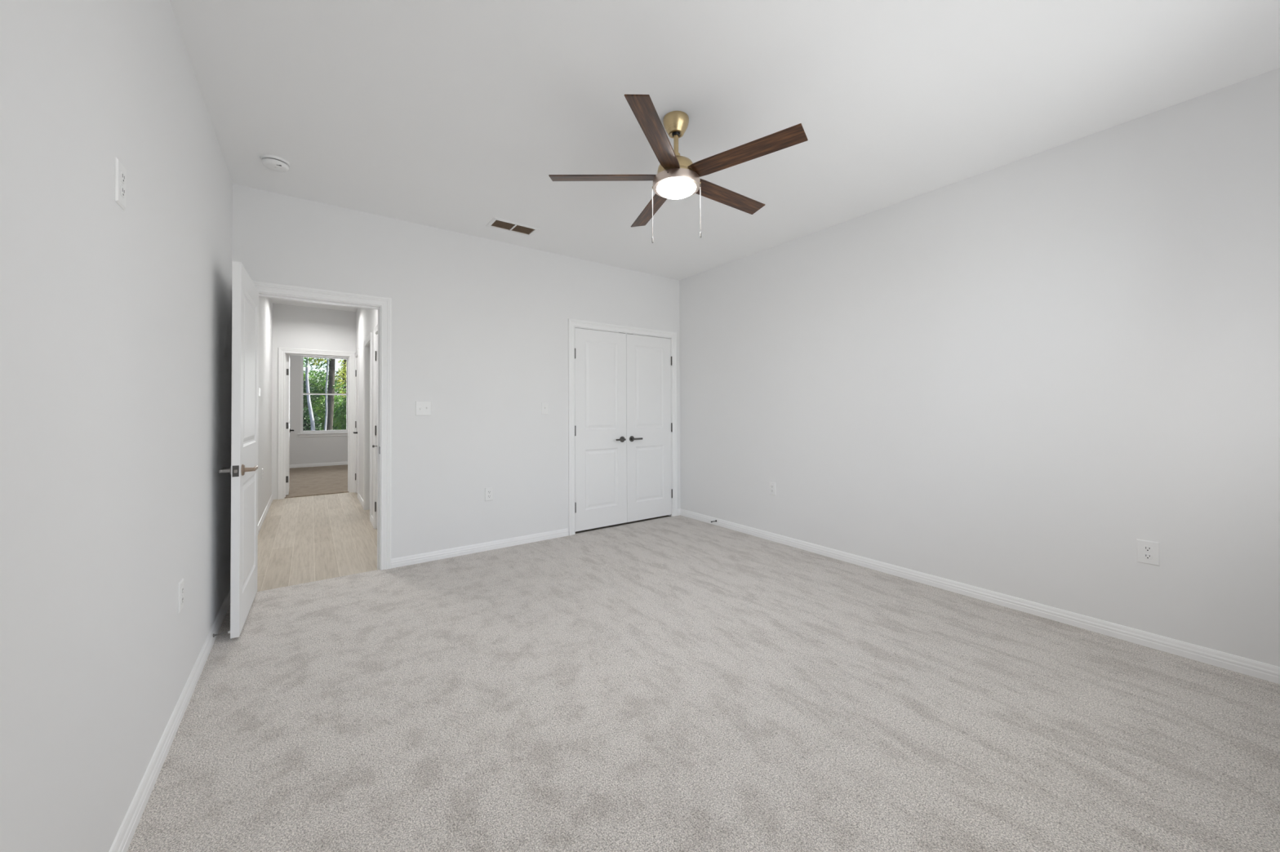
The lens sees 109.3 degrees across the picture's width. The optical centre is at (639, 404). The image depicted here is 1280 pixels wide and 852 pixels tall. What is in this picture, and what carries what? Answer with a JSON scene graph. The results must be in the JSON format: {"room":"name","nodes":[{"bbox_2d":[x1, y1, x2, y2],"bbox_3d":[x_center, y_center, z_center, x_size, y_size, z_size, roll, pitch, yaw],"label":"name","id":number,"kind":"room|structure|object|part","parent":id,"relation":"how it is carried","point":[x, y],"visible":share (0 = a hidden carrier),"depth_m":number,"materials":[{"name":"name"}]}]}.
{"room":"empty bedroom","nodes":[
{"label":"empty bedroom","id":0,"kind":"room"},
{"bbox_2d":[0,0,272,851],"bbox_3d":[-2.637,-0.096,2.802,0.125,2.757,8.725,0,-1,-36],"label":"wall","id":1,"kind":"structure","parent":0,"point":[116,323],"depth_m":1.16,"materials":[{"name":"white paint"}]},
{"bbox_2d":[114,156,126,210],"bbox_3d":[-1.423,-0.604,1.246,0.008,0.118,0.072,0,-1,-36],"label":"wall outlet","id":2,"kind":"object","parent":1,"relation":"attached to","point":[120,171],"visible":1,"depth_m":1.23,"materials":[{"name":"white plastic"}]},
{"bbox_2d":[120,185,124,198],"bbox_3d":[-1.422,-0.585,1.247,0.003,0.028,0.034,0,-1,-36],"label":"receptacle","id":3,"kind":"object","parent":2,"relation":"attached to","point":[122,187],"depth_m":1.24,"materials":[{"name":"white plastic"}]},
{"bbox_2d":[120,171,125,184],"bbox_3d":[-1.422,-0.624,1.248,0.003,0.028,0.034,0,-1,-36],"label":"receptacle","id":4,"kind":"object","parent":2,"relation":"attached to","point":[122,174],"depth_m":1.24,"materials":[{"name":"white plastic"}]},
{"bbox_2d":[108,587,230,851],"bbox_3d":[-1.390,1.212,1.196,0.014,0.072,4.460,0,-1,-36],"label":"baseboard","id":5,"kind":"structure","parent":1,"relation":"attached to","point":[122,840],"depth_m":1.59,"materials":[{"name":"white paint"}]},
{"bbox_2d":[177,578,183,613],"bbox_3d":[-1.863,0.775,1.845,0.008,0.118,0.072,0,-1,-36],"label":"wall outlet","id":6,"kind":"object","parent":1,"relation":"attached to","point":[180,585],"visible":1,"depth_m":1.83,"materials":[{"name":"white plastic"}]},
{"bbox_2d":[213,631,230,637],"bbox_3d":[-2.224,1.219,2.417,0.073,0.018,0.018,0,-1,-36],"label":"door stop","id":7,"kind":"object","parent":1,"relation":"attached to","point":[228,632],"visible":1,"depth_m":2.41,"materials":[{"name":"silver metal"}]},
{"bbox_2d":[257,494,273,534],"bbox_3d":[-3.960,1.272,4.721,0.014,0.072,4.035,0,-1,-36],"label":"baseboard","id":8,"kind":"structure","parent":1,"relation":"attached to","point":[265,512],"depth_m":5.25,"materials":[{"name":"white paint"}]},
{"bbox_2d":[271,303,355,499],"bbox_3d":[-4.273,-0.043,7.079,3.980,2.757,0.120,0,-1,-36],"label":"wall","id":9,"kind":"structure","parent":0,"point":[294,326],"depth_m":6.58,"materials":[{"name":"white paint"}]},
{"bbox_2d":[285,355,293,495],"bbox_3d":[-5.323,0.294,6.860,0.152,2.026,0.772,0,-1,-37],"label":"door","id":10,"kind":"structure","parent":9,"relation":"in","point":[288,429],"depth_m":6.56,"materials":[{"name":"white paint"}]},
{"bbox_3d":[-5.326,0.294,6.864,0.036,2.026,0.762,0,-1,-37],"label":"panel","id":11,"kind":"part","parent":10,"relation":"part of","materials":[{"name":"white paint"}]},
{"bbox_2d":[277,347,359,499],"bbox_3d":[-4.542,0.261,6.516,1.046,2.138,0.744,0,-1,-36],"label":"door frame","id":12,"kind":"structure","parent":9,"relation":"attached to","point":[282,352],"depth_m":6.52,"materials":[{"name":"white paint"}]},
{"bbox_2d":[288,355,347,465],"bbox_3d":[-6.708,-0.003,10.435,3.750,2.745,0.115,0,-1,-36],"label":"wall","id":13,"kind":"structure","parent":0,"point":[305,450],"depth_m":9.88,"materials":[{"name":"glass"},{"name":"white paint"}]},
{"bbox_2d":[289,461,347,468],"bbox_3d":[-6.665,1.332,10.369,3.750,0.072,0.014,0,-1,-36],"label":"baseboard","id":14,"kind":"structure","parent":13,"relation":"attached to","point":[291,466],"depth_m":10.04,"materials":[{"name":"white paint"}]},
{"bbox_2d":[297,355,347,437],"bbox_3d":[-7.049,-0.190,10.169,0.975,1.795,0.140,0,-1,-36],"label":"window","id":15,"kind":"structure","parent":13,"relation":"attached to","point":[316,433],"depth_m":10.10,"materials":[{"name":"white paint"}]},
{"bbox_3d":[-7.032,0.641,10.142,0.975,0.026,0.095,0,-1,-36],"label":"sill","id":16,"kind":"part","parent":15,"relation":"part of","materials":[{"name":"white paint"}]},
{"bbox_3d":[-7.070,0.176,10.197,0.825,0.855,0.020,0,-1,-36],"label":"sash","id":17,"kind":"part","parent":15,"relation":"part of","materials":[{"name":"white paint"}]},
{"bbox_3d":[-7.086,-0.638,10.223,0.825,0.837,0.020,0,-1,-36],"label":"sash","id":18,"kind":"part","parent":15,"relation":"part of","materials":[{"name":"clear glass"}]},
{"bbox_2d":[355,307,377,516],"bbox_3d":[-3.119,-0.067,5.349,0.115,2.757,4.035,0,-1,-36],"label":"wall","id":19,"kind":"structure","parent":0,"point":[366,319],"depth_m":6.04,"materials":[{"name":"white paint"}]},
{"bbox_2d":[353,357,357,493],"bbox_3d":[-4.178,0.303,6.692,0.093,2.020,0.444,0,-1,-36],"label":"door","id":20,"kind":"structure","parent":19,"relation":"in","point":[356,371],"depth_m":6.80,"materials":[{"name":"white paint"}]},
{"bbox_3d":[-4.152,0.303,6.705,0.035,2.020,0.436,0,-1,-36],"label":"panel","id":21,"kind":"part","parent":20,"relation":"part of","materials":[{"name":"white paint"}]},
{"bbox_2d":[357,493,373,525],"bbox_3d":[-2.989,1.272,5.051,0.014,0.072,3.429,0,-1,-36],"label":"baseboard","id":22,"kind":"structure","parent":19,"relation":"attached to","point":[361,500],"depth_m":5.93,"materials":[{"name":"white paint"}]},
{"bbox_2d":[363,332,372,520],"bbox_3d":[-3.207,0.251,5.454,0.134,2.124,0.787,0,-1,-36],"label":"door frame","id":23,"kind":"structure","parent":19,"relation":"attached to","point":[367,362],"depth_m":5.69,"materials":[{"name":"white paint"}]},
{"bbox_2d":[372,333,377,528],"bbox_3d":[-2.564,0.272,4.480,0.078,2.020,0.738,0,-1,-36],"label":"door","id":24,"kind":"structure","parent":19,"relation":"in","point":[375,357],"depth_m":4.75,"materials":[{"name":"white paint"}]},
{"bbox_3d":[-2.544,0.272,4.489,0.035,2.020,0.729,0,-1,-36],"label":"panel","id":25,"kind":"part","parent":24,"relation":"part of","materials":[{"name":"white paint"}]},
{"bbox_2d":[373,323,377,528],"bbox_3d":[-2.520,0.238,4.507,0.134,2.124,0.887,0,-1,-36],"label":"door frame","id":26,"kind":"structure","parent":19,"relation":"attached to","point":[375,328],"depth_m":4.79,"materials":[{"name":"white paint"}]},
{"bbox_2d":[230,183,679,571],"bbox_3d":[-1.203,-0.087,4.176,4.040,2.757,0.115,0,-1,-36],"label":"wall","id":27,"kind":"structure","parent":0,"point":[480,325],"depth_m":3.87,"materials":[{"name":"white paint"}]},
{"bbox_2d":[218,261,258,639],"bbox_3d":[-2.390,0.242,2.755,0.152,2.022,0.786,0,-1,-34],"label":"door","id":28,"kind":"structure","parent":27,"relation":"in","point":[243,470],"depth_m":2.57,"materials":[{"name":"white paint"}]},
{"bbox_3d":[-2.245,0.360,2.471,0.046,0.062,0.062,0,-1,-34],"label":"handle","id":29,"kind":"part","parent":28,"relation":"part of","materials":[{"name":"silver metal"}]},
{"bbox_3d":[-2.174,0.358,2.440,0.027,0.060,0.002,0,-1,-35],"label":"latch plate","id":30,"kind":"part","parent":28,"relation":"part of","materials":[{"name":"grey metal"}]},
{"bbox_3d":[-2.177,0.361,2.518,0.046,0.062,0.062,0,-1,-34],"label":"handle","id":31,"kind":"part","parent":28,"relation":"part of","materials":[{"name":"brown metal"}]},
{"bbox_3d":[-2.182,0.361,2.574,0.014,0.019,0.118,0,-1,-34],"label":"lever","id":32,"kind":"part","parent":28,"relation":"part of","materials":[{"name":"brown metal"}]},
{"bbox_2d":[252,280,391,570],"bbox_3d":[-2.350,0.225,3.329,0.917,2.124,0.134,0,-1,-36],"label":"door frame","id":33,"kind":"structure","parent":27,"relation":"attached to","point":[268,290],"depth_m":3.52,"materials":[{"name":"white paint"}]},
{"bbox_2d":[415,400,431,415],"bbox_3d":[-1.758,0.030,3.689,0.118,0.118,0.018,0,-1,-36],"label":"light switch","id":34,"kind":"object","parent":27,"relation":"attached to","point":[422,407],"visible":1,"depth_m":3.69,"materials":[{"name":"white plastic"}]},
{"bbox_2d":[484,487,493,501],"bbox_3d":[-1.327,0.788,3.998,0.072,0.118,0.008,0,-1,-36],"label":"wall outlet","id":35,"kind":"object","parent":27,"relation":"attached to","point":[488,491],"visible":1,"depth_m":3.99,"materials":[{"name":"white plastic"}]},
{"bbox_2d":[391,508,679,568],"bbox_3d":[-0.733,1.245,4.419,2.986,0.072,0.014,0,-1,-36],"label":"baseboard","id":36,"kind":"structure","parent":27,"relation":"attached to","point":[477,548],"depth_m":3.92,"materials":[{"name":"white paint"}]},
{"bbox_2d":[541,402,548,414],"bbox_3d":[-0.902,0.035,4.311,0.072,0.118,0.018,0,-1,-36],"label":"light switch","id":37,"kind":"object","parent":27,"relation":"attached to","point":[544,406],"visible":1,"depth_m":4.31,"materials":[{"name":"white plastic"}]},
{"bbox_2d":[574,328,626,531],"bbox_3d":[-0.391,0.246,4.677,0.628,2.027,0.093,0,-1,-36],"label":"door","id":38,"kind":"structure","parent":27,"relation":"in","point":[600,357],"depth_m":4.68,"materials":[{"name":"white paint"}]},
{"bbox_2d":[568,319,677,535],"bbox_3d":[-0.171,0.221,4.910,1.390,2.126,0.134,0,-1,-36],"label":"door frame","id":39,"kind":"structure","parent":27,"relation":"attached to","point":[572,323],"depth_m":4.66,"materials":[{"name":"white paint"}]},
{"bbox_2d":[626,333,672,522],"bbox_3d":[0.120,0.248,5.047,0.628,2.027,0.093,0,-1,-36],"label":"door","id":40,"kind":"structure","parent":27,"relation":"in","point":[648,358],"depth_m":5.05,"materials":[{"name":"white paint"}]},
{"bbox_3d":[-0.077,0.369,4.889,0.062,0.062,0.046,0,-1,-36],"label":"handle","id":41,"kind":"part","parent":40,"relation":"part of","materials":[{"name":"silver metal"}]},
{"bbox_2d":[126,464,1279,851],"bbox_3d":[-2.548,1.374,5.481,4.905,0.150,12.990,0,-1,-36],"label":"floor","id":42,"kind":"structure","parent":0,"point":[679,683],"depth_m":1.82,"materials":[{"name":"grey carpet"}]},
{"bbox_2d":[168,0,1279,311],"bbox_3d":[-1.007,-1.528,4.004,4.165,0.120,8.725,0,-1,-36],"label":"ceiling","id":43,"kind":"structure","parent":0,"point":[457,116],"depth_m":2.19,"materials":[{"name":"white paint"}]},
{"bbox_2d":[260,154,290,172],"bbox_3d":[-2.208,-1.453,2.752,0.140,0.047,0.140,0,-1,-36],"label":"smoke detector","id":44,"kind":"object","parent":43,"relation":"attached to","point":[274,163],"visible":1,"depth_m":2.72,"materials":[{"name":"white plastic"}]},
{"bbox_2d":[485,217,539,236],"bbox_3d":[-1.051,-1.522,3.763,0.388,0.118,0.212,0,-1,-36],"label":"ceiling vent","id":45,"kind":"object","parent":43,"relation":"in","point":[495,223],"visible":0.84,"depth_m":3.75,"materials":[{"name":"white plastic"}]},
{"bbox_2d":[548,94,808,243],"bbox_3d":[0.141,-1.168,2.366,1.214,0.644,1.276,0,-1,0],"label":"ceiling fan","id":46,"kind":"object","parent":43,"relation":"hanging from","point":[677,177],"visible":1,"depth_m":2.27,"materials":[{"name":"brown wood"}]},
{"bbox_3d":[-0.181,-1.182,2.366,0.570,0.006,0.104,0,12,0],"label":"blade","id":47,"kind":"part","parent":46,"relation":"part of","materials":[{"name":"brown wood"}]},
{"bbox_3d":[0.075,-1.179,2.718,0.104,0.006,0.570,-14,4,-18],"label":"blade","id":48,"kind":"part","parent":46,"relation":"part of","materials":[{"name":"brown wood"}]},
{"bbox_3d":[0.074,-1.187,2.014,0.104,0.006,0.570,13,4,18],"label":"blade","id":49,"kind":"part","parent":46,"relation":"part of","materials":[{"name":"brown wood"}]},
{"bbox_3d":[0.066,-1.005,2.374,0.004,0.253,0.003,0,-1,-36],"label":"pull chain","id":50,"kind":"part","parent":46,"relation":"part of","materials":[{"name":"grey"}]},
{"bbox_3d":[0.189,-1.113,2.365,0.202,0.036,0.202,0,-1,-36],"label":"lamp shade","id":51,"kind":"part","parent":46,"relation":"part of","materials":[{"name":"white glass"}]},
{"bbox_3d":[0.489,-1.182,2.583,0.570,0.006,0.104,0,-14,-36],"label":"blade","id":52,"kind":"part","parent":46,"relation":"part of","materials":[{"name":"brown wood"}]},
{"bbox_3d":[0.488,-1.187,2.148,0.570,0.006,0.104,-1,-14,36],"label":"blade","id":53,"kind":"part","parent":46,"relation":"part of","materials":[{"name":"brown wood"}]},
{"bbox_2d":[679,67,1279,666],"bbox_3d":[1.822,-0.112,3.545,0.115,2.745,4.690,0,-1,-36],"label":"wall","id":54,"kind":"structure","parent":0,"point":[1008,379],"depth_m":2.67,"materials":[{"name":"white paint"}]},
{"bbox_2d":[768,481,775,495],"bbox_3d":[1.237,0.785,4.242,0.008,0.118,0.072,0,-1,-36],"label":"wall outlet","id":55,"kind":"object","parent":54,"relation":"attached to","point":[771,485],"visible":1,"depth_m":4.24,"materials":[{"name":"white plastic"}]},
{"bbox_2d":[680,508,1279,684],"bbox_3d":[1.775,1.225,3.492,0.014,0.072,4.460,0,-1,-36],"label":"baseboard","id":56,"kind":"structure","parent":54,"relation":"attached to","point":[1255,668],"depth_m":2.66,"materials":[{"name":"white paint"}]},
{"bbox_2d":[1136,538,1159,566],"bbox_3d":[2.618,0.762,2.340,0.008,0.120,0.080,0,-1,-36],"label":"wall outlet","id":57,"kind":"object","parent":54,"relation":"attached to","point":[1147,552],"visible":1,"depth_m":2.34,"materials":[{"name":"white plastic"}]},
{"bbox_2d":[1142,553,1152,559],"bbox_3d":[2.616,0.781,2.338,0.003,0.028,0.034,0,-1,-36],"label":"receptacle","id":58,"kind":"object","parent":57,"relation":"attached to","point":[1145,556],"depth_m":2.34,"materials":[{"name":"white plastic"}]},
{"bbox_2d":[1142,546,1152,551],"bbox_3d":[2.616,0.742,2.338,0.003,0.028,0.034,0,-1,-36],"label":"receptacle","id":59,"kind":"object","parent":57,"relation":"attached to","point":[1145,548],"depth_m":2.34,"materials":[{"name":"white plastic"}]},
{"label":"outside","id":60,"kind":"structure","parent":0,"visible":0},
{"bbox_3d":[-22.792,2.177,30.675,80.000,0.150,51.585,0,-1,-36],"label":"ground","id":61,"kind":"structure","parent":60,"visible":0},
{"bbox_2d":[303,357,315,431],"bbox_3d":[-10.415,-0.883,13.508,1.828,5.505,1.217,0,-1,-36],"label":"tree","id":62,"kind":"object","parent":61,"relation":"on","point":[309,406],"visible":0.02,"depth_m":13.75,"materials":[{"name":"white plant"}]},
{"bbox_2d":[302,368,320,412],"bbox_3d":[-13.972,-1.580,18.215,1.956,7.026,1.462,0,-1,-36],"label":"tree","id":63,"kind":"object","parent":61,"relation":"on","point":[304,397],"visible":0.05,"depth_m":18.40,"materials":[{"name":"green plant"}]},
{"bbox_2d":[302,408,321,431],"bbox_3d":[-11.765,0.990,15.824,1.148,1.816,0.861,0,-1,-36],"label":"shrub","id":64,"kind":"object","parent":61,"relation":"on","point":[306,420],"visible":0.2,"depth_m":15.79,"materials":[{"name":"green plant"}]},
{"bbox_2d":[303,369,342,430],"bbox_3d":[-14.469,0.203,20.418,3.284,3.554,1.713,0,-1,-36],"label":"shrub","id":65,"kind":"object","parent":61,"relation":"on","point":[317,405],"visible":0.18,"depth_m":20.32,"materials":[{"name":"green plant"}]},
{"bbox_2d":[305,370,342,427],"bbox_3d":[-15.436,0.307,22.682,10.161,4.048,1.925,0,-1,-36],"label":"shrub","id":66,"kind":"object","parent":61,"relation":"on","point":[335,371],"visible":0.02,"depth_m":22.52,"materials":[{"name":"green plant"}]},
{"bbox_2d":[305,358,346,430],"bbox_3d":[-11.672,-1.694,17.521,4.004,7.231,1.719,0,-1,-36],"label":"tree","id":67,"kind":"object","parent":61,"relation":"on","point":[331,385],"visible":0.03,"depth_m":17.32,"materials":[{"name":"grey plant"}]},
{"bbox_2d":[308,357,346,430],"bbox_3d":[-10.503,-1.010,15.406,2.419,5.797,1.261,0,-1,-36],"label":"tree","id":68,"kind":"object","parent":61,"relation":"on","point":[312,358],"visible":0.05,"depth_m":15.32,"materials":[{"name":"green plant"}]},
{"bbox_2d":[332,395,346,430],"bbox_3d":[-9.148,0.685,14.403,1.035,2.374,1.043,0,-1,-36],"label":"shrub","id":69,"kind":"object","parent":61,"relation":"on","point":[342,426],"visible":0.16,"depth_m":14.09,"materials":[{"name":"green plant"}]},
{"bbox_2d":[334,359,346,407],"bbox_3d":[-12.149,-1.754,19.654,2.405,7.390,1.668,0,-1,-36],"label":"tree","id":70,"kind":"object","parent":61,"relation":"on","point":[343,380],"visible":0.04,"depth_m":19.25,"materials":[{"name":"green plant"}]}
]}

